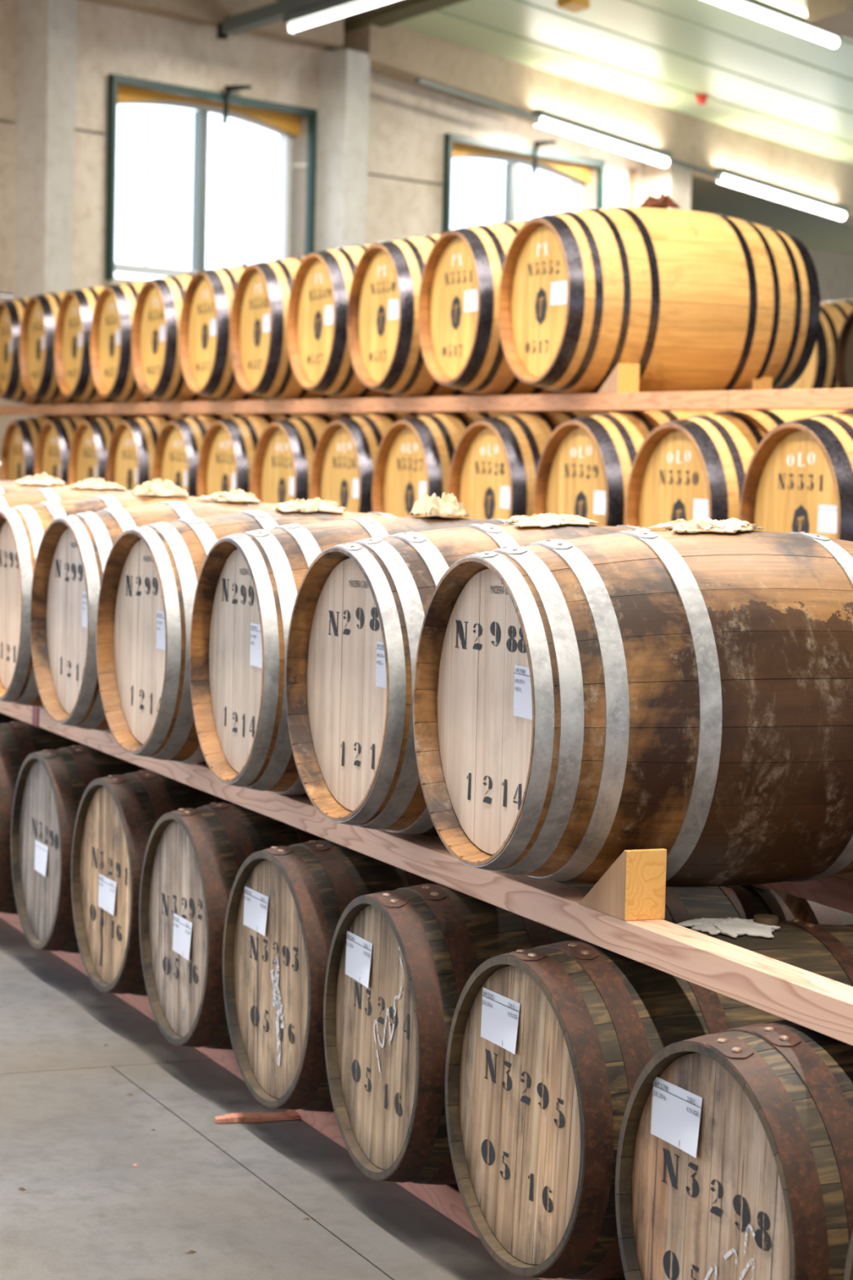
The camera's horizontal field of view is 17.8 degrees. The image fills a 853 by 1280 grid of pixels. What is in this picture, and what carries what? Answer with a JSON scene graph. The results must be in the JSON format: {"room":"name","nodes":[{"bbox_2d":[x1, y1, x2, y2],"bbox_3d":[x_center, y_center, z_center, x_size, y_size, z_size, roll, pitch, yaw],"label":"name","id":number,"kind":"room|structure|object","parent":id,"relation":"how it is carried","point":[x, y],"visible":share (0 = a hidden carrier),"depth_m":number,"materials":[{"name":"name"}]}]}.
{"room":"barrel storage cellar","nodes":[
{"label":"barrel storage cellar","id":0,"kind":"room"},
{"bbox_2d":[0,917,540,1279],"bbox_3d":[0.470,0.710,14.441,36.000,0.200,42.000,0,4,-23],"label":"floor","id":1,"kind":"structure","parent":0,"point":[238,1196],"depth_m":5.99,"materials":[{"name":"grey"}]},
{"bbox_2d":[184,1249,196,1253],"bbox_3d":[-0.467,1.214,5.409,0.026,0.006,0.016,-3,6,-45],"label":"crumb","id":2,"kind":"object","parent":1,"relation":"on","point":[191,1251],"visible":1,"depth_m":5.40,"materials":[{"name":"brown"}]},
{"bbox_2d":[213,1110,301,1123],"bbox_3d":[-0.361,1.133,6.504,0.300,0.016,0.066,0,4,-23],"label":"wood splinter","id":3,"kind":"object","parent":1,"relation":"on","point":[291,1114],"visible":0.74,"depth_m":6.47,"materials":[{"name":"brown wood"}]},
{"bbox_2d":[0,912,625,1279],"bbox_3d":[-0.710,1.025,7.578,0.095,0.068,10.500,0,4,-23],"label":"rail","id":4,"kind":"object","parent":1,"relation":"on","point":[446,1199],"visible":0.12,"depth_m":6.34,"materials":[{"name":"brown wood"}]},
{"bbox_2d":[0,712,22,724],"bbox_3d":[-1.302,0.521,9.559,0.900,0.656,0.653,0,4,-23],"label":"barrel","id":5,"kind":"object","parent":4,"relation":"on","point":[4,718],"visible":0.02,"depth_m":9.30,"materials":[{"name":"brown wood"}]},
{"bbox_2d":[0,721,84,914],"bbox_3d":[-1.031,0.572,8.926,0.900,0.657,0.653,0,4,-23],"label":"barrel","id":6,"kind":"object","parent":4,"relation":"on","point":[18,740],"visible":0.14,"depth_m":8.59,"materials":[{"name":"brown wood"}]},
{"bbox_2d":[0,700,31,724],"bbox_3d":[-1.986,0.097,10.492,0.076,0.065,4.020,0,4,-23],"label":"timber beam","id":7,"kind":"structure","parent":6,"relation":"on","point":[22,713],"depth_m":8.87,"materials":[{"name":"brown wood"}]},
{"bbox_2d":[31,706,39,727],"bbox_3d":[-1.209,0.240,8.676,0.079,0.068,0.070,0,4,-23],"label":"strap","id":8,"kind":"object","parent":7,"relation":"attached to","point":[35,710],"visible":0.21,"depth_m":8.65,"materials":[{"name":"red paint"}]},
{"bbox_2d":[757,871,852,914],"bbox_3d":[-0.107,0.329,7.781,0.080,0.065,10.500,0,4,-23],"label":"timber beam","id":9,"kind":"structure","parent":6,"relation":"on","point":[836,891],"depth_m":5.54,"materials":[{"name":"brown wood"}]},
{"bbox_2d":[0,480,18,484],"bbox_3d":[-1.714,-0.276,10.688,1.040,0.702,0.701,0,4,-23],"label":"barrel","id":10,"kind":"object","parent":9,"relation":"on","point":[2,482],"visible":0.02,"depth_m":10.62,"materials":[{"name":"brown wood"}]},
{"bbox_2d":[0,484,75,493],"bbox_3d":[-1.427,-0.223,10.018,1.040,0.702,0.702,0,4,-23],"label":"barrel","id":11,"kind":"object","parent":9,"relation":"on","point":[6,488],"visible":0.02,"depth_m":9.90,"materials":[{"name":"brown wood"}]},
{"bbox_2d":[13,472,66,485],"bbox_3d":[-1.415,-0.592,9.990,0.194,0.046,0.149,0,4,-23],"label":"cloth","id":12,"kind":"object","parent":11,"relation":"on","point":[43,478],"visible":1,"depth_m":9.96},
{"bbox_2d":[0,488,194,509],"bbox_3d":[-1.142,-0.169,9.354,1.040,0.702,0.701,0,4,-24],"label":"barrel","id":13,"kind":"object","parent":9,"relation":"on","point":[10,500],"visible":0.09,"depth_m":9.17,"materials":[{"name":"brown wood"}]},
{"bbox_2d":[66,477,126,488],"bbox_3d":[-1.134,-0.538,9.328,0.198,0.041,0.131,0,4,-23],"label":"cloth","id":14,"kind":"object","parent":13,"relation":"on","point":[92,483],"visible":1,"depth_m":9.29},
{"bbox_2d":[0,494,215,708],"bbox_3d":[-0.859,-0.110,8.694,1.040,0.702,0.702,0,4,-23],"label":"barrel","id":15,"kind":"object","parent":9,"relation":"on","point":[22,527],"visible":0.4,"depth_m":8.44,"materials":[{"name":"brown wood"}]},
{"bbox_2d":[130,478,188,496],"bbox_3d":[-0.850,-0.487,8.667,0.190,0.057,0.137,0,4,-23],"label":"cloth","id":16,"kind":"object","parent":15,"relation":"on","point":[166,488],"visible":1,"depth_m":8.63,"materials":[{"name":"fabric"}]},
{"bbox_2d":[30,501,346,733],"bbox_3d":[-0.582,-0.057,8.027,1.040,0.702,0.702,0,4,-24],"label":"barrel","id":17,"kind":"object","parent":9,"relation":"on","point":[73,551],"visible":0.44,"depth_m":7.84,"materials":[{"name":"brown wood"}]},
{"bbox_2d":[195,488,261,502],"bbox_3d":[-0.574,-0.427,7.999,0.204,0.042,0.135,0,4,-23],"label":"cloth","id":18,"kind":"object","parent":17,"relation":"on","point":[239,495],"visible":1,"depth_m":7.97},
{"bbox_2d":[95,510,395,764],"bbox_3d":[-0.306,0.001,7.365,1.040,0.701,0.702,0,4,-25],"label":"barrel","id":19,"kind":"object","parent":9,"relation":"on","point":[151,573],"visible":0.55,"depth_m":7.14,"materials":[{"name":"brown wood"}]},
{"bbox_2d":[270,497,346,512],"bbox_3d":[-0.311,-0.364,7.330,0.221,0.040,0.155,0,4,-23],"label":"cloth","id":20,"kind":"object","parent":19,"relation":"on","point":[315,504],"visible":1,"depth_m":7.29,"materials":[{"name":"fabric"}]},
{"bbox_2d":[189,515,513,795],"bbox_3d":[0.001,0.048,6.704,1.040,0.702,0.702,0,4,-22],"label":"barrel","id":21,"kind":"object","parent":9,"relation":"on","point":[249,583],"visible":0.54,"depth_m":6.50,"materials":[{"name":"brown wood"}]},
{"bbox_2d":[409,492,471,517],"bbox_3d":[0.036,-0.332,6.691,0.177,0.062,0.120,-2,5,-40],"label":"cloth","id":22,"kind":"object","parent":21,"relation":"on","point":[448,505],"visible":1,"depth_m":6.66,"materials":[{"name":"fabric"}]},
{"bbox_2d":[284,523,655,836],"bbox_3d":[0.277,0.092,6.047,1.040,0.702,0.702,0,4,-24],"label":"barrel","id":23,"kind":"object","parent":9,"relation":"on","point":[360,607],"visible":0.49,"depth_m":5.82,"materials":[{"name":"brown wood"}]},
{"bbox_2d":[505,513,599,527],"bbox_3d":[0.274,-0.265,6.023,0.234,0.032,0.175,0,4,-23],"label":"cloth","id":24,"kind":"object","parent":23,"relation":"on","point":[540,520],"visible":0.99,"depth_m":5.98,"materials":[{"name":"fabric"}]},
{"bbox_2d":[413,528,852,887],"bbox_3d":[0.564,0.134,5.367,1.040,0.702,0.702,0,4,-22],"label":"barrel","id":25,"kind":"object","parent":9,"relation":"on","point":[579,704],"visible":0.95,"depth_m":5.06,"materials":[{"name":"brown wood"}]},
{"bbox_2d":[646,516,764,533],"bbox_3d":[0.548,-0.224,5.341,0.243,0.036,0.170,0,4,-23],"label":"cloth","id":26,"kind":"object","parent":25,"relation":"on","point":[733,525],"visible":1,"depth_m":5.29,"materials":[{"name":"fabric"}]},
{"bbox_2d":[10,745,147,953],"bbox_3d":[-0.753,0.625,8.296,0.900,0.656,0.654,0,4,-23],"label":"barrel","id":27,"kind":"object","parent":4,"relation":"on","point":[51,785],"visible":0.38,"depth_m":8.07,"materials":[{"name":"brown wood"}]},
{"bbox_2d":[39,707,852,1045],"bbox_3d":[0.078,0.480,5.669,0.076,0.065,6.460,0,4,-23],"label":"timber beam","id":28,"kind":"structure","parent":27,"relation":"on","point":[823,1005],"depth_m":5.13,"materials":[{"name":"brown wood"}]},
{"bbox_2d":[578,848,666,920],"bbox_3d":[0.360,0.436,5.013,0.082,0.128,0.191,0,4,-23],"label":"chock","id":29,"kind":"object","parent":28,"relation":"on","point":[633,888],"visible":1,"depth_m":4.93,"materials":[{"name":"brown wood"}]},
{"bbox_2d":[71,769,232,995],"bbox_3d":[-0.483,0.669,7.663,0.900,0.657,0.654,0,4,-24],"label":"barrel","id":30,"kind":"object","parent":4,"relation":"on","point":[117,816],"visible":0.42,"depth_m":7.43,"materials":[{"name":"brown wood"}]},
{"bbox_2d":[138,802,326,1049],"bbox_3d":[-0.227,0.725,7.047,0.900,0.657,0.654,0,4,-23],"label":"barrel","id":31,"kind":"object","parent":4,"relation":"on","point":[193,858],"visible":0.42,"depth_m":6.80,"materials":[{"name":"brown wood"}]},
{"bbox_2d":[222,835,441,1111],"bbox_3d":[0.041,0.773,6.421,0.900,0.657,0.654,0,4,-24],"label":"barrel","id":32,"kind":"object","parent":4,"relation":"on","point":[286,906],"visible":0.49,"depth_m":6.18,"materials":[{"name":"brown wood"}]},
{"bbox_2d":[323,880,795,1185],"bbox_3d":[0.300,0.820,5.809,0.900,0.656,0.654,0,4,-21],"label":"barrel","id":33,"kind":"object","parent":4,"relation":"on","point":[401,962],"visible":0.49,"depth_m":5.58,"materials":[{"name":"brown wood"}]},
{"bbox_2d":[444,919,852,1279],"bbox_3d":[0.565,0.870,5.202,0.900,0.656,0.654,0,4,-24],"label":"barrel","id":34,"kind":"object","parent":4,"relation":"on","point":[548,1046],"visible":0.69,"depth_m":4.95,"materials":[{"name":"brown wood"}]},
{"bbox_2d":[676,917,780,937],"bbox_3d":[0.569,0.543,5.185,0.190,0.027,0.186,0,4,-23],"label":"cloth","id":35,"kind":"object","parent":34,"relation":"on","point":[735,926],"visible":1,"depth_m":5.15,"materials":[{"name":"white fabric"}]},
{"bbox_2d":[753,914,779,926],"bbox_3d":[0.649,0.538,5.207,0.052,0.022,0.052,0,4,-23],"label":"bung","id":36,"kind":"object","parent":35,"relation":"on","point":[766,919],"visible":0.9,"depth_m":5.19,"materials":[{"name":"brown wood"}]},
{"bbox_2d":[615,1019,852,1279],"bbox_3d":[0.848,0.931,4.527,0.900,0.657,0.653,0,4,-24],"label":"barrel","id":37,"kind":"object","parent":4,"relation":"on","point":[735,1157],"visible":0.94,"depth_m":4.29,"materials":[{"name":"brown wood"}]},
{"bbox_2d":[844,1231,852,1279],"bbox_3d":[1.134,0.978,3.876,0.900,0.656,0.654,0,4,-23],"label":"barrel","id":38,"kind":"object","parent":4,"relation":"on","point":[848,1275],"visible":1,"depth_m":3.95,"materials":[{"name":"brown wood"}]},
{"bbox_3d":[1.575,-0.129,11.901,0.100,0.072,7.796,0,4,-23],"label":"timber beam","id":39,"kind":"structure","parent":1,"relation":"on","visible":0},
{"bbox_2d":[447,410,616,519],"bbox_3d":[0.809,-0.644,12.686,1.244,0.872,0.872,0,4,-23],"label":"barrel","id":40,"kind":"object","parent":39,"relation":"on","point":[495,460],"visible":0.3,"depth_m":12.38,"materials":[{"name":"yellow wood"}]},
{"bbox_3d":[-1.332,-0.674,18.685,0.100,0.072,6.996,0,4,-23],"label":"timber beam","id":41,"kind":"structure","parent":1,"relation":"on","visible":0},
{"bbox_2d":[34,414,115,484],"bbox_3d":[-2.108,-1.188,19.491,1.244,0.871,0.872,0,4,-23],"label":"barrel","id":42,"kind":"object","parent":41,"relation":"on","point":[55,436],"visible":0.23,"depth_m":19.22,"materials":[{"name":"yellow wood"}]},
{"bbox_3d":[-2.054,-0.671,18.376,0.100,0.072,6.996,0,4,-23],"label":"timber beam","id":43,"kind":"structure","parent":1,"relation":"on","visible":0},
{"bbox_2d":[0,414,79,480],"bbox_3d":[-2.494,-1.260,20.392,1.244,0.872,0.872,0,4,-23],"label":"barrel","id":44,"kind":"object","parent":43,"relation":"on","point":[20,437],"visible":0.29,"depth_m":20.13,"materials":[{"name":"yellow wood"}]},
{"bbox_2d":[68,414,155,485],"bbox_3d":[-1.754,-1.122,18.665,1.244,0.872,0.872,0,4,-23],"label":"barrel","id":45,"kind":"object","parent":43,"relation":"on","point":[91,437],"visible":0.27,"depth_m":18.40,"materials":[{"name":"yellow wood"}]},
{"bbox_2d":[0,403,128,415],"bbox_3d":[-2.700,-1.678,19.872,0.100,0.072,3.596,0,4,-23],"label":"timber beam","id":46,"kind":"structure","parent":45,"relation":"on","point":[104,408],"depth_m":19.52,"materials":[{"name":"brown wood"}]},
{"bbox_2d":[18,288,97,404],"bbox_3d":[-2.270,-2.115,19.859,1.244,0.872,0.872,0,4,-23],"label":"barrel","id":47,"kind":"object","parent":46,"relation":"on","point":[37,333],"visible":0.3,"depth_m":19.60,"materials":[{"name":"yellow wood"}]},
{"bbox_2d":[53,284,128,404],"bbox_3d":[-1.895,-2.039,18.985,1.244,0.872,0.872,0,4,-23],"label":"barrel","id":48,"kind":"object","parent":46,"relation":"on","point":[72,359],"visible":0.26,"depth_m":18.74,"materials":[{"name":"yellow wood"}]},
{"bbox_3d":[-1.978,-1.682,20.181,0.100,0.072,3.596,0,4,-23],"label":"timber beam","id":49,"kind":"structure","parent":45,"relation":"on","visible":0},
{"bbox_2d":[0,296,62,404],"bbox_3d":[-2.631,-2.180,20.701,1.244,0.872,0.872,0,4,-23],"label":"barrel","id":50,"kind":"object","parent":49,"relation":"on","point":[11,388],"visible":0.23,"depth_m":20.37,"materials":[{"name":"yellow wood"}]},
{"bbox_2d":[106,413,205,490],"bbox_3d":[-1.396,-1.054,17.831,1.244,0.871,0.872,0,4,-23],"label":"barrel","id":51,"kind":"object","parent":43,"relation":"on","point":[133,442],"visible":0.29,"depth_m":17.54,"materials":[{"name":"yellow wood"}]},
{"bbox_2d":[151,413,253,497],"bbox_3d":[-0.999,-0.980,16.904,1.244,0.872,0.872,0,4,-23],"label":"barrel","id":52,"kind":"object","parent":43,"relation":"on","point":[180,441],"visible":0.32,"depth_m":16.62,"materials":[{"name":"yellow wood"}]},
{"bbox_2d":[121,400,300,414],"bbox_3d":[-1.325,-1.421,16.664,0.100,0.072,3.396,0,4,-23],"label":"timber beam","id":53,"kind":"structure","parent":52,"relation":"on","point":[266,406],"depth_m":16.43,"materials":[{"name":"brown wood"}]},
{"bbox_2d":[89,280,171,403],"bbox_3d":[-1.543,-1.963,18.163,1.244,0.872,0.871,0,4,-23],"label":"barrel","id":54,"kind":"object","parent":53,"relation":"on","point":[110,350],"visible":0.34,"depth_m":17.90,"materials":[{"name":"yellow wood"}]},
{"bbox_2d":[130,273,223,402],"bbox_3d":[-1.173,-1.891,17.299,1.244,0.872,0.872,0,4,-24],"label":"barrel","id":55,"kind":"object","parent":53,"relation":"on","point":[157,371],"visible":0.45,"depth_m":17.01,"materials":[{"name":"yellow wood"}]},
{"bbox_2d":[178,264,270,400],"bbox_3d":[-0.785,-1.824,16.394,1.244,0.872,0.872,0,4,-23],"label":"barrel","id":56,"kind":"object","parent":53,"relation":"on","point":[206,362],"visible":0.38,"depth_m":16.12,"materials":[{"name":"yellow wood"}]},
{"bbox_2d":[196,413,329,502],"bbox_3d":[-0.651,-0.915,16.093,1.244,0.872,0.872,0,4,-23],"label":"barrel","id":57,"kind":"object","parent":43,"relation":"on","point":[228,446],"visible":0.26,"depth_m":15.81,"materials":[{"name":"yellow wood"}]},
{"bbox_2d":[250,413,373,503],"bbox_3d":[-0.274,-0.838,15.213,1.244,0.872,0.872,0,4,-23],"label":"barrel","id":58,"kind":"object","parent":43,"relation":"on","point":[284,453],"visible":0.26,"depth_m":14.94,"materials":[{"name":"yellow wood"}]},
{"bbox_3d":[0.516,-1.214,14.361,0.100,0.072,2.296,0,4,-23],"label":"timber beam","id":59,"kind":"structure","parent":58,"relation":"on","visible":0},
{"bbox_2d":[346,233,484,397],"bbox_3d":[0.305,-1.620,13.851,1.244,0.872,0.872,0,4,-23],"label":"barrel","id":60,"kind":"object","parent":59,"relation":"on","point":[385,352],"visible":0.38,"depth_m":13.56,"materials":[{"name":"yellow wood"}]},
{"bbox_3d":[0.853,-0.125,11.592,0.100,0.072,7.796,0,4,-23],"label":"timber beam","id":61,"kind":"structure","parent":1,"relation":"on","visible":0},
{"bbox_2d":[310,412,440,513],"bbox_3d":[0.095,-0.778,14.352,1.244,0.872,0.872,0,4,-23],"label":"barrel","id":62,"kind":"object","parent":61,"relation":"on","point":[346,451],"visible":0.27,"depth_m":14.07,"materials":[{"name":"yellow wood"}]},
{"bbox_2d":[299,395,486,413],"bbox_3d":[-0.205,-1.211,14.052,0.100,0.072,2.296,0,4,-23],"label":"timber beam","id":63,"kind":"structure","parent":62,"relation":"on","point":[460,403],"depth_m":13.91,"materials":[{"name":"brown wood"}]},
{"bbox_2d":[286,244,404,398],"bbox_3d":[-0.045,-1.690,14.668,1.244,0.872,0.872,0,4,-23],"label":"barrel","id":64,"kind":"object","parent":63,"relation":"on","point":[317,335],"visible":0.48,"depth_m":14.40,"materials":[{"name":"yellow wood"}]},
{"bbox_2d":[372,411,524,517],"bbox_3d":[0.439,-0.716,13.550,1.244,0.872,0.872,0,4,-23],"label":"barrel","id":65,"kind":"object","parent":61,"relation":"on","point":[415,455],"visible":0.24,"depth_m":13.28,"materials":[{"name":"yellow wood"}]},
{"bbox_2d":[533,409,742,526],"bbox_3d":[1.179,-0.577,11.823,1.244,0.872,0.872,0,4,-23],"label":"barrel","id":66,"kind":"object","parent":61,"relation":"on","point":[585,464],"visible":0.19,"depth_m":11.52,"materials":[{"name":"yellow wood"}]},
{"bbox_2d":[468,391,735,411],"bbox_3d":[0.738,-1.034,11.852,0.100,0.072,2.496,0,4,-23],"label":"timber beam","id":67,"kind":"structure","parent":66,"relation":"on","point":[697,400],"depth_m":11.68,"materials":[{"name":"brown wood"}]},
{"bbox_2d":[597,363,639,393],"bbox_3d":[0.821,-1.117,11.656,0.100,0.125,0.199,0,4,-23],"label":"chock","id":68,"kind":"object","parent":67,"relation":"on","point":[624,378],"visible":0.82,"depth_m":11.57,"materials":[{"name":"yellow wood"}]},
{"bbox_2d":[830,408,850,410],"bbox_3d":[1.459,-1.038,12.161,0.100,0.072,2.496,0,4,-23],"label":"timber beam","id":69,"kind":"structure","parent":66,"relation":"on","point":[830,409],"depth_m":11.39,"materials":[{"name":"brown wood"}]},
{"bbox_2d":[417,219,568,395],"bbox_3d":[0.671,-1.557,12.998,1.244,0.872,0.871,0,4,-23],"label":"barrel","id":70,"kind":"object","parent":69,"relation":"on","point":[460,341],"visible":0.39,"depth_m":12.70,"materials":[{"name":"yellow wood"}]},
{"bbox_2d":[497,206,820,394],"bbox_3d":[1.034,-1.484,12.151,1.244,0.872,0.872,0,4,-23],"label":"barrel","id":71,"kind":"object","parent":69,"relation":"on","point":[702,301],"visible":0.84,"depth_m":11.83,"materials":[{"name":"yellow wood"}]},
{"bbox_2d":[639,191,679,208],"bbox_3d":[1.040,-1.957,12.116,0.155,0.081,0.174,0,4,-23],"label":"cloth","id":72,"kind":"object","parent":71,"relation":"on","point":[664,201],"visible":0.98,"depth_m":12.08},
{"bbox_2d":[745,377,772,390],"bbox_3d":[1.458,-1.124,12.163,0.100,0.100,0.169,0,4,-23],"label":"chock","id":73,"kind":"object","parent":69,"relation":"on","point":[765,383],"visible":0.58,"depth_m":12.08,"materials":[{"name":"brown wood"}]},
{"bbox_2d":[625,408,844,531],"bbox_3d":[1.521,-0.501,11.025,1.244,0.871,0.871,0,4,-23],"label":"barrel","id":74,"kind":"object","parent":61,"relation":"on","point":[695,467],"visible":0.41,"depth_m":10.72,"materials":[{"name":"yellow wood"}]},
{"bbox_2d":[738,408,852,541],"bbox_3d":[1.887,-0.435,10.171,1.244,0.872,0.872,0,4,-23],"label":"barrel","id":75,"kind":"object","parent":61,"relation":"on","point":[799,477],"visible":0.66,"depth_m":9.91,"materials":[{"name":"yellow wood"}]},
{"bbox_2d":[728,388,852,409],"bbox_3d":[1.818,-0.831,9.331,0.100,0.072,2.996,0,4,-23],"label":"timber beam","id":76,"kind":"structure","parent":75,"relation":"on","point":[816,398],"depth_m":10.25,"materials":[{"name":"brown wood"}]},
{"bbox_3d":[0.234,1.020,7.983,0.080,0.068,10.500,0,4,-23],"label":"rail","id":77,"kind":"object","parent":1,"relation":"on","visible":0},
{"bbox_2d":[772,888,852,924],"bbox_3d":[1.185,0.808,6.344,0.900,0.654,0.654,0,4,-23],"label":"barrel","id":78,"kind":"object","parent":77,"relation":"on","point":[802,909],"visible":0.04,"depth_m":6.00,"materials":[{"name":"brown wood"}]},
{"bbox_2d":[0,0,644,457],"bbox_3d":[-2.377,-3.898,24.241,0.360,7.488,16.100,5,5,38],"label":"wall","id":79,"kind":"structure","parent":0,"point":[409,123],"depth_m":24.64,"materials":[{"name":"beige concrete"}]},
{"bbox_2d":[13,0,76,420],"bbox_3d":[-3.202,-2.876,22.715,0.370,5.620,0.320,5,5,38],"label":"pillar","id":80,"kind":"structure","parent":79,"relation":"attached to","point":[46,91],"depth_m":22.51,"materials":[{"name":"grey concrete"}]},
{"bbox_2d":[97,74,317,284],"bbox_3d":[-1.994,-4.077,24.574,0.537,1.877,2.710,5,5,38],"label":"window","id":81,"kind":"structure","parent":79,"relation":"in","point":[283,120],"depth_m":24.68,"materials":[{"name":"glass"}]},
{"bbox_2d":[82,0,343,48],"bbox_3d":[-3.951,-5.482,21.506,0.300,0.290,9.980,5,5,38],"label":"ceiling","id":82,"kind":"structure","parent":79,"relation":"attached to","point":[330,33],"depth_m":24.13,"materials":[{"name":"concrete"}]},
{"bbox_2d":[216,22,227,39],"bbox_3d":[-1.811,-5.481,24.190,0.097,0.280,0.097,0,4,-23],"label":"junction box","id":83,"kind":"object","parent":79,"relation":"attached to","point":[220,35],"visible":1,"depth_m":24.16,"materials":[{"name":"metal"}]},
{"bbox_2d":[222,0,331,35],"bbox_3d":[0.006,-5.644,22.768,4.444,0.824,0.160,5,5,38],"label":"lighting trunking","id":84,"kind":"object","parent":79,"relation":"attached to","point":[264,15],"visible":1,"depth_m":23.82,"materials":[{"name":"grey paint"}]},
{"bbox_2d":[283,0,395,34],"bbox_3d":[-0.261,-5.468,22.985,2.394,0.524,0.120,5,5,38],"label":"batten","id":85,"kind":"object","parent":84,"relation":"attached to","point":[326,11],"visible":1,"depth_m":23.42,"materials":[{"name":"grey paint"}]},
{"bbox_2d":[314,48,370,252],"bbox_3d":[-0.844,-2.869,25.762,0.370,5.300,0.340,5,5,38],"label":"column","id":86,"kind":"structure","parent":79,"relation":"attached to","point":[344,75],"depth_m":25.51,"materials":[{"name":"grey concrete"}]},
{"bbox_2d":[343,0,466,32],"bbox_3d":[4.491,-6.525,21.655,13.600,2.471,0.303,5,5,38],"label":"trim","id":87,"kind":"structure","parent":79,"relation":"attached to","point":[414,8],"depth_m":25.33,"materials":[{"name":"grey"}]},
{"bbox_2d":[414,78,536,119],"bbox_3d":[0.498,-5.311,26.764,0.060,0.178,1.920,5,5,38],"label":"rail","id":88,"kind":"object","parent":79,"relation":"attached to","point":[420,81],"visible":1,"depth_m":26.70,"materials":[{"name":"metal"}]},
{"bbox_2d":[434,133,605,233],"bbox_3d":[0.936,-4.267,28.340,0.537,1.877,2.760,5,5,38],"label":"window","id":89,"kind":"structure","parent":79,"relation":"in","point":[575,169],"depth_m":28.39,"materials":[{"name":"glass"}]},
{"bbox_2d":[340,24,852,226],"bbox_3d":[3.825,-5.400,31.512,0.360,1.500,14.700,5,5,38],"label":"beam","id":90,"kind":"structure","parent":79,"relation":"attached to","point":[397,52],"depth_m":28.57,"materials":[{"name":"metal"}]},
{"bbox_2d":[629,168,636,207],"bbox_3d":[2.206,-2.791,29.899,0.068,4.720,0.068,0,4,-23],"label":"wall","id":91,"kind":"structure","parent":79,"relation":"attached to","point":[633,171],"depth_m":29.72,"materials":[{"name":"white paint"}]},
{"bbox_2d":[642,157,692,210],"bbox_3d":[2.596,-2.893,30.205,0.370,4.900,0.430,5,5,38],"label":"pillar","id":92,"kind":"structure","parent":79,"relation":"attached to","point":[675,180],"depth_m":29.91,"materials":[{"name":"beige concrete"}]},
{"bbox_2d":[670,158,719,177],"bbox_3d":[2.926,-5.185,29.915,0.060,0.110,0.980,5,5,38],"label":"rail","id":93,"kind":"object","parent":79,"relation":"attached to","point":[685,165],"visible":1,"depth_m":29.90,"materials":[{"name":"metal"}]},
{"bbox_2d":[280,0,852,165],"bbox_3d":[8.084,-6.599,26.336,14.007,4.256,32.969,5,5,38],"label":"ceiling","id":94,"kind":"structure","parent":0,"point":[759,78],"depth_m":27.63,"materials":[{"name":"white"}]},
{"bbox_2d":[556,0,590,13],"bbox_3d":[1.379,-5.964,25.573,0.188,0.105,0.283,5,5,38],"label":"sign","id":95,"kind":"object","parent":94,"relation":"attached to","point":[572,6],"visible":1,"depth_m":25.53,"materials":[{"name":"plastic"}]},
{"bbox_2d":[532,109,671,167],"bbox_3d":[1.858,-5.241,28.528,0.120,0.349,2.451,5,5,38],"label":"fluorescent light","id":96,"kind":"object","parent":94,"relation":"attached to","point":[547,120],"visible":1,"depth_m":28.40,"materials":[{"name":"white plastic"}]},
{"bbox_2d":[695,93,707,104],"bbox_3d":[2.949,-5.798,29.225,0.130,0.108,0.128,0,4,-23],"label":"fire alarm","id":97,"kind":"object","parent":94,"relation":"attached to","point":[701,99],"visible":1,"depth_m":29.17,"materials":[{"name":"red plastic"}]},
{"bbox_2d":[706,0,841,47],"bbox_3d":[3.272,-5.984,26.063,0.120,0.297,2.634,5,5,38],"label":"fluorescent light","id":98,"kind":"object","parent":94,"relation":"attached to","point":[760,10],"visible":0.98,"depth_m":26.17,"materials":[{"name":"white plastic"}]},
{"bbox_2d":[714,167,848,220],"bbox_3d":[4.121,-5.139,31.464,0.120,0.360,2.850,5,5,38],"label":"fluorescent light","id":99,"kind":"object","parent":94,"relation":"attached to","point":[729,177],"visible":1,"depth_m":31.32,"materials":[{"name":"white plastic"}]},
{"bbox_2d":[805,0,852,39],"bbox_3d":[9.640,-5.907,33.184,0.474,1.402,19.292,5,5,38],"label":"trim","id":100,"kind":"structure","parent":94,"relation":"attached to","point":[836,16],"depth_m":25.61,"materials":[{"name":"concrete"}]},
{"bbox_2d":[690,173,852,254],"bbox_3d":[6.029,-5.725,37.896,4.000,0.150,15.900,5,5,38],"label":"wall","id":101,"kind":"structure","parent":0,"point":[817,232],"depth_m":35.28,"materials":[{"name":"grey"}]},
{"bbox_2d":[807,248,852,301],"bbox_3d":[6.136,-4.153,41.632,0.200,6.000,10.000,5,5,38],"label":"wall","id":102,"kind":"structure","parent":0,"point":[834,270],"depth_m":41.40,"materials":[{"name":"concrete"}]},
{"bbox_3d":[-0.603,-1.424,16.973,0.100,0.072,3.396,0,4,-23],"label":"timber beam","id":103,"kind":"structure","parent":0,"visible":0},
{"bbox_2d":[229,257,341,400],"bbox_3d":[-0.419,-1.749,15.540,1.244,0.872,0.872,0,4,-23],"label":"barrel","id":104,"kind":"object","parent":103,"relation":"on","point":[261,365],"visible":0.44,"depth_m":15.25,"materials":[{"name":"yellow wood"}]},
{"bbox_3d":[3.580,-1.415,18.330,0.100,0.072,5.996,0,4,-23],"label":"timber beam","id":105,"kind":"structure","parent":0,"visible":0},
{"bbox_2d":[787,299,852,389],"bbox_3d":[3.028,-1.888,18.656,1.244,0.872,0.872,0,4,-23],"label":"barrel","id":106,"kind":"object","parent":105,"relation":"on","point":[820,372],"visible":0.28,"depth_m":18.15,"materials":[{"name":"yellow wood"}]},
{"bbox_2d":[835,310,852,388],"bbox_3d":[3.397,-1.819,17.794,1.244,0.872,0.872,0,4,-23],"label":"barrel","id":107,"kind":"object","parent":105,"relation":"on","point":[844,353],"visible":0.83,"depth_m":17.84,"materials":[{"name":"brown wood"}]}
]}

